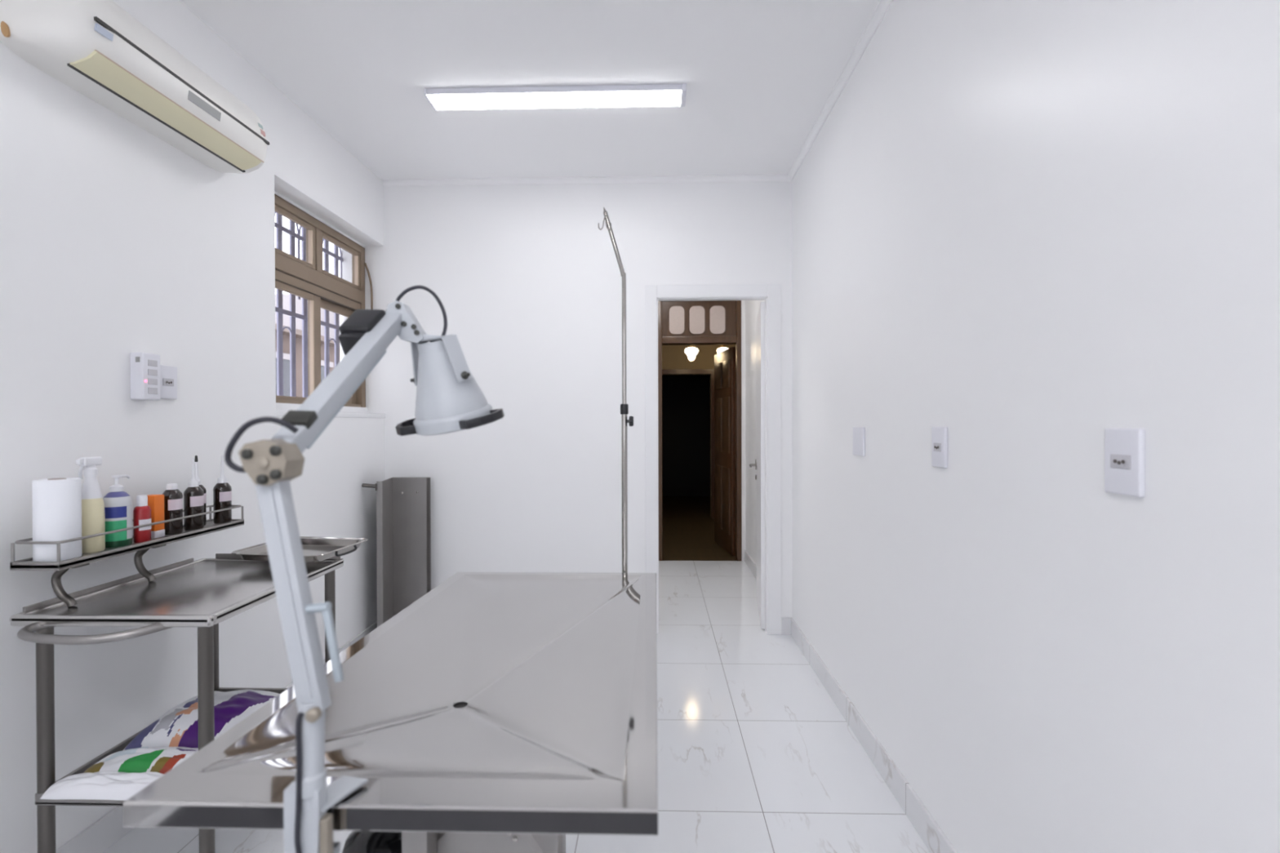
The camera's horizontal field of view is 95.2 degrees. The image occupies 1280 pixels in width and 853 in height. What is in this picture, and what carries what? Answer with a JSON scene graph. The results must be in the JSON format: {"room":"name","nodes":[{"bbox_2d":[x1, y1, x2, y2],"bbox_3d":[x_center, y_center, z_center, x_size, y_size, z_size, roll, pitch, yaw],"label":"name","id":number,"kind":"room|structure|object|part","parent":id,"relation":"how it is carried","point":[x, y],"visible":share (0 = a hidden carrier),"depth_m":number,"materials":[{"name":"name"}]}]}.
{"room":"operating room","nodes":[
{"label":"operating room","id":0,"kind":"room"},
{"bbox_2d":[0,0,385,852],"bbox_3d":[-1.789,-0.081,0.994,0.260,2.850,5.294,0,0,2],"label":"wall","id":1,"kind":"structure","parent":0,"point":[116,242],"depth_m":1.92,"materials":[{"name":"white paint"}]},
{"bbox_2d":[0,0,269,173],"bbox_3d":[-1.532,-1.106,1.888,0.210,0.271,0.829,0,0,2],"label":"air conditioner","id":2,"kind":"object","parent":1,"relation":"attached to","point":[97,49],"visible":1,"depth_m":1.71,"materials":[{"name":"white plastic"}]},
{"bbox_3d":[-1.432,-1.053,1.920,0.012,0.029,0.135,0,0,2],"label":"display panel","id":3,"kind":"part","parent":2,"relation":"part of","materials":[{"name":"grey plastic"}]},
{"bbox_2d":[129,352,160,400],"bbox_3d":[-1.611,-0.162,1.904,0.049,0.152,0.070,0,0,2],"label":"control panel","id":4,"kind":"object","parent":1,"relation":"attached to","point":[144,367],"depth_m":1.88,"materials":[{"name":"white plastic"}]},
{"bbox_2d":[160,364,177,399],"bbox_3d":[-1.625,-0.152,2.008,0.015,0.114,0.080,0,0,2],"label":"wall socket","id":5,"kind":"object","parent":1,"relation":"attached to","point":[168,375],"visible":0.81,"depth_m":2.01,"materials":[{"name":"white plastic"}]},
{"bbox_2d":[55,621,377,852],"bbox_3d":[-1.650,1.242,0.992,0.011,0.103,5.283,0,0,2],"label":"baseboard","id":6,"kind":"structure","parent":1,"relation":"attached to","point":[99,837],"depth_m":1.77,"materials":[{"name":"tile"}]},
{"bbox_2d":[274,211,306,262],"bbox_3d":[-1.872,-1.008,3.116,0.020,0.184,0.265,0,0,2],"label":"window grille","id":7,"kind":"object","parent":1,"relation":"in","point":[278,224],"depth_m":3.14,"materials":[{"name":"white metal"}]},
{"bbox_3d":[-1.863,-1.036,3.259,0.008,0.024,1.430,0,0,2],"label":"cross rail","id":8,"kind":"part","parent":7,"relation":"part of","materials":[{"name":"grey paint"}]},
{"bbox_2d":[275,288,307,397],"bbox_3d":[-1.871,-0.434,3.126,0.020,0.547,0.275,0,0,2],"label":"window grille","id":9,"kind":"object","parent":1,"relation":"in","point":[279,309],"depth_m":3.14,"materials":[{"name":"white metal"}]},
{"bbox_3d":[-1.861,-0.603,3.262,0.008,0.024,1.430,0,0,2],"label":"cross rail","id":10,"kind":"part","parent":9,"relation":"part of","materials":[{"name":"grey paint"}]},
{"bbox_2d":[274,191,373,413],"bbox_3d":[-1.726,-0.597,3.118,0.128,1.045,1.039,0,0,2],"label":"window","id":11,"kind":"structure","parent":1,"relation":"in","point":[308,280],"depth_m":3.12,"materials":[{"name":"brown wood"}]},
{"bbox_2d":[274,204,315,270],"bbox_3d":[-1.742,-0.944,2.872,0.022,0.227,0.476,0,0,2],"label":"window pane","id":12,"kind":"object","parent":11,"relation":"attached to","point":[281,209],"depth_m":2.98,"materials":[{"name":"clear glass"}]},
{"bbox_3d":[-1.744,-0.412,2.900,0.022,0.577,0.526,0,0,2],"label":"sliding sash","id":13,"kind":"part","parent":11,"relation":"part of","materials":[{"name":"brown metal"}]},
{"bbox_3d":[-1.748,-0.095,3.118,0.082,0.040,1.033,0,0,2],"label":"sill rail","id":14,"kind":"part","parent":11,"relation":"part of","materials":[{"name":"white stone"}]},
{"bbox_3d":[-1.758,-0.414,3.353,0.022,0.577,0.466,0,0,2],"label":"sliding sash","id":15,"kind":"part","parent":11,"relation":"part of","materials":[{"name":"brown wood"}]},
{"bbox_2d":[320,230,360,290],"bbox_3d":[-1.729,-0.947,3.366,0.022,0.227,0.433,0,0,2],"label":"window pane","id":16,"kind":"object","parent":11,"relation":"attached to","point":[327,235],"depth_m":3.39,"materials":[{"name":"clear glass"}]},
{"bbox_3d":[-1.677,-0.744,3.618,0.055,0.537,0.024,0,0,2],"label":"opener rod","id":17,"kind":"part","parent":11,"relation":"part of","materials":[{"name":"brown metal"}]},
{"bbox_2d":[320,309,339,377],"bbox_3d":[-1.861,-0.488,3.494,0.020,0.400,0.193,0,0,2],"label":"window grille","id":18,"kind":"object","parent":1,"relation":"in","point":[326,323],"depth_m":3.49,"materials":[{"name":"grey metal"}]},
{"bbox_2d":[275,409,385,417],"bbox_3d":[-1.730,-0.063,3.118,0.266,0.028,1.044,0,0,2],"label":"trim","id":19,"kind":"structure","parent":1,"relation":"attached to","point":[278,412],"depth_m":3.25,"materials":[{"name":"white paint"}]},
{"bbox_2d":[322,238,342,278],"bbox_3d":[-1.862,-1.010,3.523,0.020,0.184,0.214,0,0,2],"label":"window grille","id":20,"kind":"object","parent":1,"relation":"in","point":[326,249],"depth_m":3.55,"materials":[{"name":"grey metal"}]},
{"bbox_2d":[102,496,930,852],"bbox_3d":[0.142,1.295,4.405,3.454,0.050,12.200,0,0,2],"label":"floor","id":21,"kind":"structure","parent":0,"point":[756,755],"depth_m":2.32,"materials":[{"name":"white tile"}]},
{"bbox_2d":[9,505,343,852],"bbox_3d":[-1.318,0.789,1.752,0.530,1.000,0.765,0,0,2],"label":"trolley","id":22,"kind":"object","parent":21,"relation":"on","point":[202,593],"visible":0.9,"depth_m":1.52,"materials":[{"name":"silver metal"}]},
{"bbox_3d":[-1.512,0.846,1.487,0.033,0.719,0.033,0,0,2],"label":"leg","id":23,"kind":"part","parent":22,"relation":"part of","materials":[{"name":"grey metal"}]},
{"bbox_2d":[31,477,81,561],"bbox_3d":[-1.527,0.242,1.531,0.092,0.211,0.092,0,0,2],"label":"paper towel roll","id":24,"kind":"object","parent":22,"relation":"on","point":[56,502],"visible":0.91,"depth_m":1.50,"materials":[{"name":"white paper"}]},
{"bbox_2d":[75,457,105,553],"bbox_3d":[-1.524,0.216,1.622,0.057,0.262,0.057,0,0,-44],"label":"spray bottle","id":25,"kind":"object","parent":22,"relation":"on","point":[93,515],"visible":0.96,"depth_m":1.61,"materials":[{"name":"yellow plastic"}]},
{"bbox_3d":[-1.338,0.499,1.436,0.362,0.031,0.135,0,0,2],"label":"push handle","id":26,"kind":"part","parent":22,"relation":"part of","materials":[{"name":"metal"}]},
{"bbox_2d":[40,771,164,800],"bbox_3d":[-1.319,0.900,1.477,0.349,0.047,0.068,0,0,2],"label":"bag","id":27,"kind":"object","parent":22,"relation":"on","point":[100,785],"visible":0.84,"depth_m":1.45,"materials":[{"name":"white plastic"}]},
{"bbox_2d":[102,474,133,547],"bbox_3d":[-1.522,0.244,1.700,0.068,0.205,0.068,0,0,2],"label":"pump bottle","id":28,"kind":"object","parent":22,"relation":"on","point":[117,503],"visible":0.89,"depth_m":1.68,"materials":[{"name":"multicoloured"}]},
{"bbox_2d":[9,519,244,570],"bbox_3d":[-1.519,0.351,1.805,0.127,0.022,0.665,0,0,2],"label":"shelf","id":29,"kind":"object","parent":22,"relation":"attached to","point":[27,564],"depth_m":1.64,"materials":[{"name":"metal"}]},
{"bbox_3d":[-1.519,0.318,1.805,0.126,0.059,0.664,0,0,2],"label":"shelf rail","id":30,"kind":"part","parent":22,"relation":"part of","materials":[{"name":"metal"}]},
{"bbox_2d":[84,746,198,773],"bbox_3d":[-1.297,0.906,1.577,0.382,0.071,0.127,0,0,2],"label":"package","id":31,"kind":"object","parent":22,"relation":"on","point":[162,760],"visible":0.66,"depth_m":1.55,"materials":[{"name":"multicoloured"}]},
{"bbox_2d":[133,494,151,542],"bbox_3d":[-1.498,0.277,1.759,0.042,0.139,0.041,0,0,2],"label":"bottle","id":32,"kind":"object","parent":22,"relation":"on","point":[142,512],"visible":0.92,"depth_m":1.75,"materials":[{"name":"red plastic"}]},
{"bbox_2d":[146,494,164,538],"bbox_3d":[-1.519,0.280,1.822,0.043,0.132,0.039,0,0,2],"label":"pack","id":33,"kind":"object","parent":22,"relation":"on","point":[156,502],"visible":0.7,"depth_m":1.81,"materials":[{"name":"orange cardboard"}]},
{"bbox_2d":[35,687,288,806],"bbox_3d":[-1.296,0.938,1.762,0.441,0.030,0.595,0,0,2],"label":"shelf","id":34,"kind":"object","parent":22,"relation":"attached to","point":[120,747],"depth_m":1.49,"materials":[{"name":"metal"}]},
{"bbox_2d":[161,483,182,534],"bbox_3d":[-1.512,0.266,1.888,0.055,0.160,0.055,0,0,2],"label":"bottle","id":35,"kind":"object","parent":22,"relation":"on","point":[173,497],"visible":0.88,"depth_m":1.87,"materials":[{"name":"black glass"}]},
{"bbox_3d":[-1.316,0.462,1.777,0.498,0.018,0.594,0,0,2],"label":"guard rail","id":36,"kind":"part","parent":22,"relation":"part of","materials":[{"name":"metal"}]},
{"bbox_2d":[183,457,204,530],"bbox_3d":[-1.503,0.225,1.968,0.055,0.241,0.055,0,0,2],"label":"bottle","id":37,"kind":"object","parent":22,"relation":"on","point":[193,497],"visible":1,"depth_m":1.95,"materials":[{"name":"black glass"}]},
{"bbox_2d":[194,455,206,525],"bbox_3d":[-1.539,0.222,2.026,0.055,0.245,0.055,0,0,2],"label":"bottle","id":38,"kind":"object","parent":22,"relation":"on","point":[196,460],"visible":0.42,"depth_m":2.03,"materials":[{"name":"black plastic"}]},
{"bbox_2d":[122,688,279,751],"bbox_3d":[-1.296,0.889,1.795,0.370,0.105,0.306,0,0,2],"label":"package","id":39,"kind":"object","parent":22,"relation":"on","point":[179,726],"visible":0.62,"depth_m":1.71,"materials":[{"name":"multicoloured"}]},
{"bbox_3d":[-1.095,0.845,1.476,0.033,0.719,0.033,0,0,2],"label":"leg","id":40,"kind":"part","parent":22,"relation":"part of","materials":[{"name":"grey metal"}]},
{"bbox_3d":[-1.498,0.843,2.050,0.033,0.719,0.033,0,0,2],"label":"leg","id":41,"kind":"part","parent":22,"relation":"part of","materials":[{"name":"grey metal"}]},
{"bbox_2d":[213,455,231,523],"bbox_3d":[-1.498,0.224,2.095,0.055,0.241,0.055,0,0,2],"label":"bottle","id":42,"kind":"object","parent":22,"relation":"on","point":[222,491],"visible":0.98,"depth_m":2.08,"materials":[{"name":"black plastic"}]},
{"bbox_2d":[231,536,368,562],"bbox_3d":[-1.189,0.435,2.064,0.342,0.030,0.300,0,0,8],"label":"tray","id":43,"kind":"object","parent":22,"relation":"on","point":[314,548],"visible":0.8,"depth_m":2.08,"materials":[{"name":"silver metal"}]},
{"bbox_3d":[-1.026,0.435,2.043,0.014,0.022,0.115,0,0,7],"label":"tray handle","id":44,"kind":"part","parent":43,"relation":"part of","materials":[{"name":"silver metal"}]},
{"bbox_3d":[-1.081,0.842,2.039,0.033,0.719,0.033,0,0,2],"label":"leg","id":45,"kind":"part","parent":22,"relation":"part of","materials":[{"name":"grey metal"}]},
{"bbox_2d":[122,572,657,852],"bbox_3d":[-0.291,0.874,1.321,0.659,0.830,1.215,0,0,2],"label":"examination table","id":46,"kind":"object","parent":21,"relation":"on","point":[494,712],"visible":0.95,"depth_m":0.94,"materials":[{"name":"silver metal"}]},
{"bbox_2d":[224,284,504,852],"bbox_3d":[-0.353,0.528,1.013,0.232,1.541,0.690,0,0,22],"label":"lamp","id":47,"kind":"object","parent":46,"relation":"attached to","point":[450,399],"visible":1,"depth_m":0.70,"materials":[{"name":"grey metal"}]},
{"bbox_3d":[-0.420,0.194,0.705,0.089,0.302,0.025,0,0,6],"label":"arm","id":48,"kind":"part","parent":47,"relation":"part of","materials":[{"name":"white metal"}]},
{"bbox_3d":[-0.395,0.390,0.701,0.033,0.126,0.032,0,0,2],"label":"post","id":49,"kind":"part","parent":47,"relation":"part of","materials":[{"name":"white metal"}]},
{"bbox_3d":[-0.382,0.259,0.702,0.050,0.096,0.011,0,0,2],"label":"spring lever","id":50,"kind":"part","parent":47,"relation":"part of","materials":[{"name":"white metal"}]},
{"bbox_3d":[-0.430,-0.082,0.867,0.033,0.253,0.318,0,0,5],"label":"arm","id":51,"kind":"part","parent":47,"relation":"part of","materials":[{"name":"grey metal"}]},
{"bbox_3d":[-0.423,-0.048,0.851,0.007,0.153,0.197,0,0,5],"label":"tension rod","id":52,"kind":"part","parent":47,"relation":"part of","materials":[{"name":"white metal"}]},
{"bbox_3d":[-0.402,-0.001,1.030,0.048,0.033,0.083,0,0,2],"label":"grip handle","id":53,"kind":"part","parent":47,"relation":"part of","materials":[{"name":"black plastic"}]},
{"bbox_3d":[-0.327,-0.069,1.029,0.136,0.168,0.135,0,0,2],"label":"lamp shade","id":54,"kind":"part","parent":47,"relation":"part of","materials":[{"name":"white metal"}]},
{"bbox_3d":[-0.264,-0.013,0.986,0.046,0.036,0.083,0,0,34],"label":"grip handle","id":55,"kind":"part","parent":47,"relation":"part of","materials":[{"name":"black plastic"}]},
{"bbox_3d":[-0.468,0.763,1.066,0.140,0.075,0.143,0,0,-26],"label":"black control knob","id":56,"kind":"part","parent":46,"relation":"part of","materials":[{"name":"black plastic"}]},
{"bbox_2d":[598,207,633,573],"bbox_3d":[-0.080,-0.071,1.911,0.115,1.312,0.097,0,0,2],"label":"pole","id":57,"kind":"object","parent":46,"relation":"attached to","point":[624,406],"visible":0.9,"depth_m":1.93,"materials":[{"name":"silver metal"}]},
{"bbox_3d":[-0.035,-0.018,1.940,0.028,0.034,0.038,0,0,2],"label":"locking knob","id":58,"kind":"part","parent":57,"relation":"part of","materials":[{"name":"black plastic"}]},
{"bbox_2d":[361,477,431,627],"bbox_3d":[-1.430,0.796,3.454,0.302,0.968,0.259,0,0,2],"label":"cabinet","id":59,"kind":"object","parent":21,"relation":"on","point":[403,508],"visible":0.9,"depth_m":3.57,"materials":[{"name":"grey metal"}]},
{"bbox_2d":[179,0,879,179],"bbox_3d":[-0.474,-1.559,0.919,2.899,0.100,5.469,0,0,2],"label":"ceiling","id":60,"kind":"structure","parent":0,"point":[758,75],"depth_m":2.48,"materials":[{"name":"white paint"}]},
{"bbox_2d":[424,83,686,111],"bbox_3d":[-0.379,-1.502,2.667,1.174,0.032,0.132,0,0,2],"label":"recessed light","id":61,"kind":"object","parent":60,"relation":"in","point":[646,95],"visible":1,"depth_m":2.63,"materials":[{"name":"white plastic"}]},
{"bbox_2d":[339,181,791,617],"bbox_3d":[-0.469,-0.099,3.635,2.799,2.850,0.055,0,0,2],"label":"wall","id":62,"kind":"structure","parent":0,"point":[526,280],"depth_m":3.61,"materials":[{"name":"white paint"}]},
{"bbox_2d":[381,173,791,186],"bbox_3d":[-0.334,-1.509,3.581,2.519,0.030,0.030,0,0,2],"label":"trim","id":63,"kind":"structure","parent":62,"relation":"attached to","point":[778,177],"depth_m":3.58,"materials":[{"name":"white paint"}]},
{"bbox_2d":[644,284,781,635],"bbox_3d":[0.464,0.201,3.947,0.845,2.142,0.749,0,0,2],"label":"door","id":64,"kind":"structure","parent":62,"relation":"in","point":[767,464],"depth_m":3.58,"materials":[{"name":"white wood"}]},
{"bbox_3d":[0.818,0.314,4.206,0.057,0.148,0.121,0,0,9],"label":"handle","id":65,"kind":"part","parent":64,"relation":"part of","materials":[{"name":"silver metal"}]},
{"bbox_2d":[781,617,791,635],"bbox_3d":[-0.322,1.224,3.605,2.508,0.103,0.011,0,0,2],"label":"baseboard","id":66,"kind":"structure","parent":62,"relation":"attached to","point":[785,622],"depth_m":3.57,"materials":[{"name":"ceramic"}]},
{"bbox_2d":[662,374,710,496],"bbox_3d":[0.549,-0.189,10.438,2.950,2.950,0.100,0,0,2],"label":"wall","id":67,"kind":"structure","parent":0,"point":[686,398],"depth_m":10.38,"materials":[{"name":"black"}]},
{"bbox_2d":[662,344,734,516],"bbox_3d":[0.486,-0.175,8.049,2.950,2.950,0.120,0,0,2],"label":"wall","id":68,"kind":"structure","parent":0,"point":[673,357],"depth_m":7.98,"materials":[{"name":"paint"}]},
{"bbox_2d":[662,368,714,518],"bbox_3d":[0.625,0.234,7.973,0.830,2.030,0.030,0,0,2],"label":"trim","id":69,"kind":"structure","parent":68,"relation":"attached to","point":[711,371],"depth_m":7.95,"materials":[{"name":"red wood"}]},
{"bbox_2d":[741,300,745,560],"bbox_3d":[0.571,-0.162,5.556,2.650,2.950,0.140,0,0,2],"label":"wall","id":70,"kind":"structure","parent":0,"point":[743,302],"depth_m":5.48,"materials":[{"name":"white paint"}]},
{"bbox_2d":[657,300,742,560],"bbox_3d":[0.560,0.013,5.545,0.784,2.500,0.144,0,0,2],"label":"door","id":71,"kind":"structure","parent":70,"relation":"in","point":[691,322],"depth_m":5.50,"materials":[{"name":"brown wood"}]},
{"bbox_3d":[0.348,-1.004,5.515,0.148,0.268,0.007,0,0,2],"label":"transom pane","id":72,"kind":"part","parent":71,"relation":"part of","materials":[{"name":"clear glass"}]},
{"bbox_3d":[0.348,-1.004,5.516,0.160,0.280,0.012,0,0,2],"label":"pane moulding","id":73,"kind":"part","parent":71,"relation":"part of","materials":[{"name":"brown wood"}]},
{"bbox_3d":[0.539,-1.005,5.510,0.148,0.268,0.007,0,0,2],"label":"transom pane","id":74,"kind":"part","parent":71,"relation":"part of","materials":[{"name":"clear glass"}]},
{"bbox_3d":[0.539,-1.005,5.511,0.160,0.280,0.012,0,0,2],"label":"pane moulding","id":75,"kind":"part","parent":71,"relation":"part of","materials":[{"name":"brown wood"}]},
{"bbox_3d":[0.557,-1.019,5.532,0.700,0.345,0.040,0,0,2],"label":"transom panel","id":76,"kind":"part","parent":71,"relation":"part of","materials":[{"name":"brown wood"}]},
{"bbox_3d":[0.731,-1.005,5.506,0.160,0.280,0.012,0,0,2],"label":"pane moulding","id":77,"kind":"part","parent":71,"relation":"part of","materials":[{"name":"brown wood"}]},
{"bbox_3d":[0.731,-1.005,5.505,0.148,0.268,0.007,0,0,2],"label":"transom pane","id":78,"kind":"part","parent":71,"relation":"part of","materials":[{"name":"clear glass"}]},
{"bbox_2d":[714,346,735,555],"bbox_3d":[0.859,0.240,5.990,0.045,2.020,0.707,0,0,-6],"label":"door leaf","id":79,"kind":"structure","parent":70,"relation":"in","point":[724,361],"depth_m":5.88,"materials":[{"name":"red wood"}]},
{"bbox_3d":[0.826,-0.526,6.127,0.014,0.270,0.240,0,0,-6],"label":"raised panel","id":80,"kind":"part","parent":79,"relation":"part of","materials":[{"name":"brown wood"}]},
{"bbox_3d":[0.827,-0.016,6.129,0.014,0.550,0.240,0,0,-6],"label":"raised panel","id":81,"kind":"part","parent":79,"relation":"part of","materials":[{"name":"brown wood"}]},
{"bbox_3d":[0.829,0.734,6.133,0.014,0.650,0.240,0,0,-6],"label":"raised panel","id":82,"kind":"part","parent":79,"relation":"part of","materials":[{"name":"brown wood"}]},
{"bbox_3d":[0.861,-0.524,5.828,0.014,0.270,0.240,0,0,-6],"label":"raised panel","id":83,"kind":"part","parent":79,"relation":"part of","materials":[{"name":"brown wood"}]},
{"bbox_3d":[0.863,-0.014,5.830,0.014,0.550,0.240,0,0,-6],"label":"raised panel","id":84,"kind":"part","parent":79,"relation":"part of","materials":[{"name":"brown wood"}]},
{"bbox_3d":[0.865,0.736,5.835,0.014,0.650,0.240,0,0,-6],"label":"raised panel","id":85,"kind":"part","parent":79,"relation":"part of","materials":[{"name":"brown wood"}]},
{"bbox_2d":[745,0,1279,852],"bbox_3d":[0.944,-0.143,1.875,0.120,2.950,7.200,0,0,2],"label":"wall","id":86,"kind":"structure","parent":0,"point":[1028,231],"depth_m":1.24,"materials":[{"name":"white paint"}]},
{"bbox_2d":[744,550,756,579],"bbox_3d":[0.960,1.216,4.558,0.011,0.103,1.851,0,0,2],"label":"baseboard","id":87,"kind":"structure","parent":86,"relation":"attached to","point":[749,562],"depth_m":5.12,"materials":[{"name":"ceramic"}]},
{"bbox_2d":[787,0,893,180],"bbox_3d":[0.841,-1.497,0.917,0.030,0.030,5.294,0,0,2],"label":"trim","id":88,"kind":"structure","parent":86,"relation":"attached to","point":[883,6],"depth_m":2.52,"materials":[{"name":"white paint"}]},
{"bbox_2d":[853,426,865,456],"bbox_3d":[0.893,0.061,2.383,0.011,0.116,0.118,0,0,2],"label":"blank plate","id":89,"kind":"object","parent":86,"relation":"attached to","point":[859,433],"visible":1,"depth_m":2.36,"materials":[{"name":"white plastic"}]},
{"bbox_2d":[791,617,957,852],"bbox_3d":[0.857,1.236,0.926,0.011,0.103,5.283,0,0,2],"label":"baseboard","id":90,"kind":"structure","parent":86,"relation":"attached to","point":[936,842],"depth_m":2.14,"materials":[{"name":"tile"}]},
{"bbox_2d":[931,426,947,468],"bbox_3d":[0.873,0.060,1.706,0.015,0.118,0.078,0,0,2],"label":"wall socket","id":91,"kind":"object","parent":86,"relation":"attached to","point":[939,434],"visible":1,"depth_m":1.69,"materials":[{"name":"white plastic"}]},
{"bbox_2d":[1104,427,1145,497],"bbox_3d":[0.855,0.062,1.034,0.015,0.118,0.080,0,0,2],"label":"wall socket","id":92,"kind":"object","parent":86,"relation":"attached to","point":[1124,448],"visible":1,"depth_m":1.02,"materials":[{"name":"white plastic"}]},
{"bbox_2d":[1112,456,1127,466],"bbox_3d":[0.850,0.062,1.034,0.001,0.016,0.032,0,0,2],"label":"socket","id":93,"kind":"object","parent":92,"relation":"attached to","point":[1117,461],"depth_m":1.03,"materials":[{"name":"grey plastic"}]},
{"bbox_3d":[0.483,-1.601,8.051,2.950,0.100,4.860,0,0,2],"label":"ceiling","id":94,"kind":"structure","parent":0,"visible":0},
{"bbox_2d":[684,345,698,360],"bbox_3d":[0.609,-1.161,6.910,0.162,0.767,0.162,0,0,2],"label":"globe lamp","id":95,"kind":"object","parent":94,"relation":"hanging from","point":[691,351],"visible":0.72,"depth_m":6.87,"materials":[{"name":"beige glass"}]},
{"bbox_2d":[716,344,728,353],"bbox_3d":[1.029,-1.182,7.219,0.162,0.730,0.162,0,0,2],"label":"globe lamp","id":96,"kind":"object","parent":94,"relation":"hanging from","point":[722,347],"visible":0.34,"depth_m":7.18,"materials":[{"name":"beige glass"}]},
{"bbox_3d":[1.030,-0.897,7.221,0.162,0.160,0.162,0,0,2],"label":"lamp globe","id":97,"kind":"part","parent":96,"relation":"part of","materials":[{"name":"beige glass"}]},
{"bbox_3d":[1.029,-1.260,7.218,0.090,0.574,0.090,0,0,2],"label":"lamp stem","id":98,"kind":"part","parent":96,"relation":"part of","materials":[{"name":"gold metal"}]},
{"label":"outside","id":99,"kind":"structure","parent":0,"visible":0},
{"bbox_2d":[275,323,340,397],"bbox_3d":[-6.329,0.240,8.471,3.300,4.050,7.000,0,0,2],"label":"house","id":100,"kind":"structure","parent":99,"point":[286,331],"depth_m":8.50,"materials":[{"name":"grey"}]},
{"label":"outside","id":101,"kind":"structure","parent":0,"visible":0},
{"bbox_2d":[275,293,339,338],"bbox_3d":[-6.992,-0.319,14.887,3.240,5.100,4.600,0,0,2],"label":"sky","id":102,"kind":"structure","parent":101,"point":[286,297],"depth_m":12.58,"materials":[{"name":"grey"}]}
]}

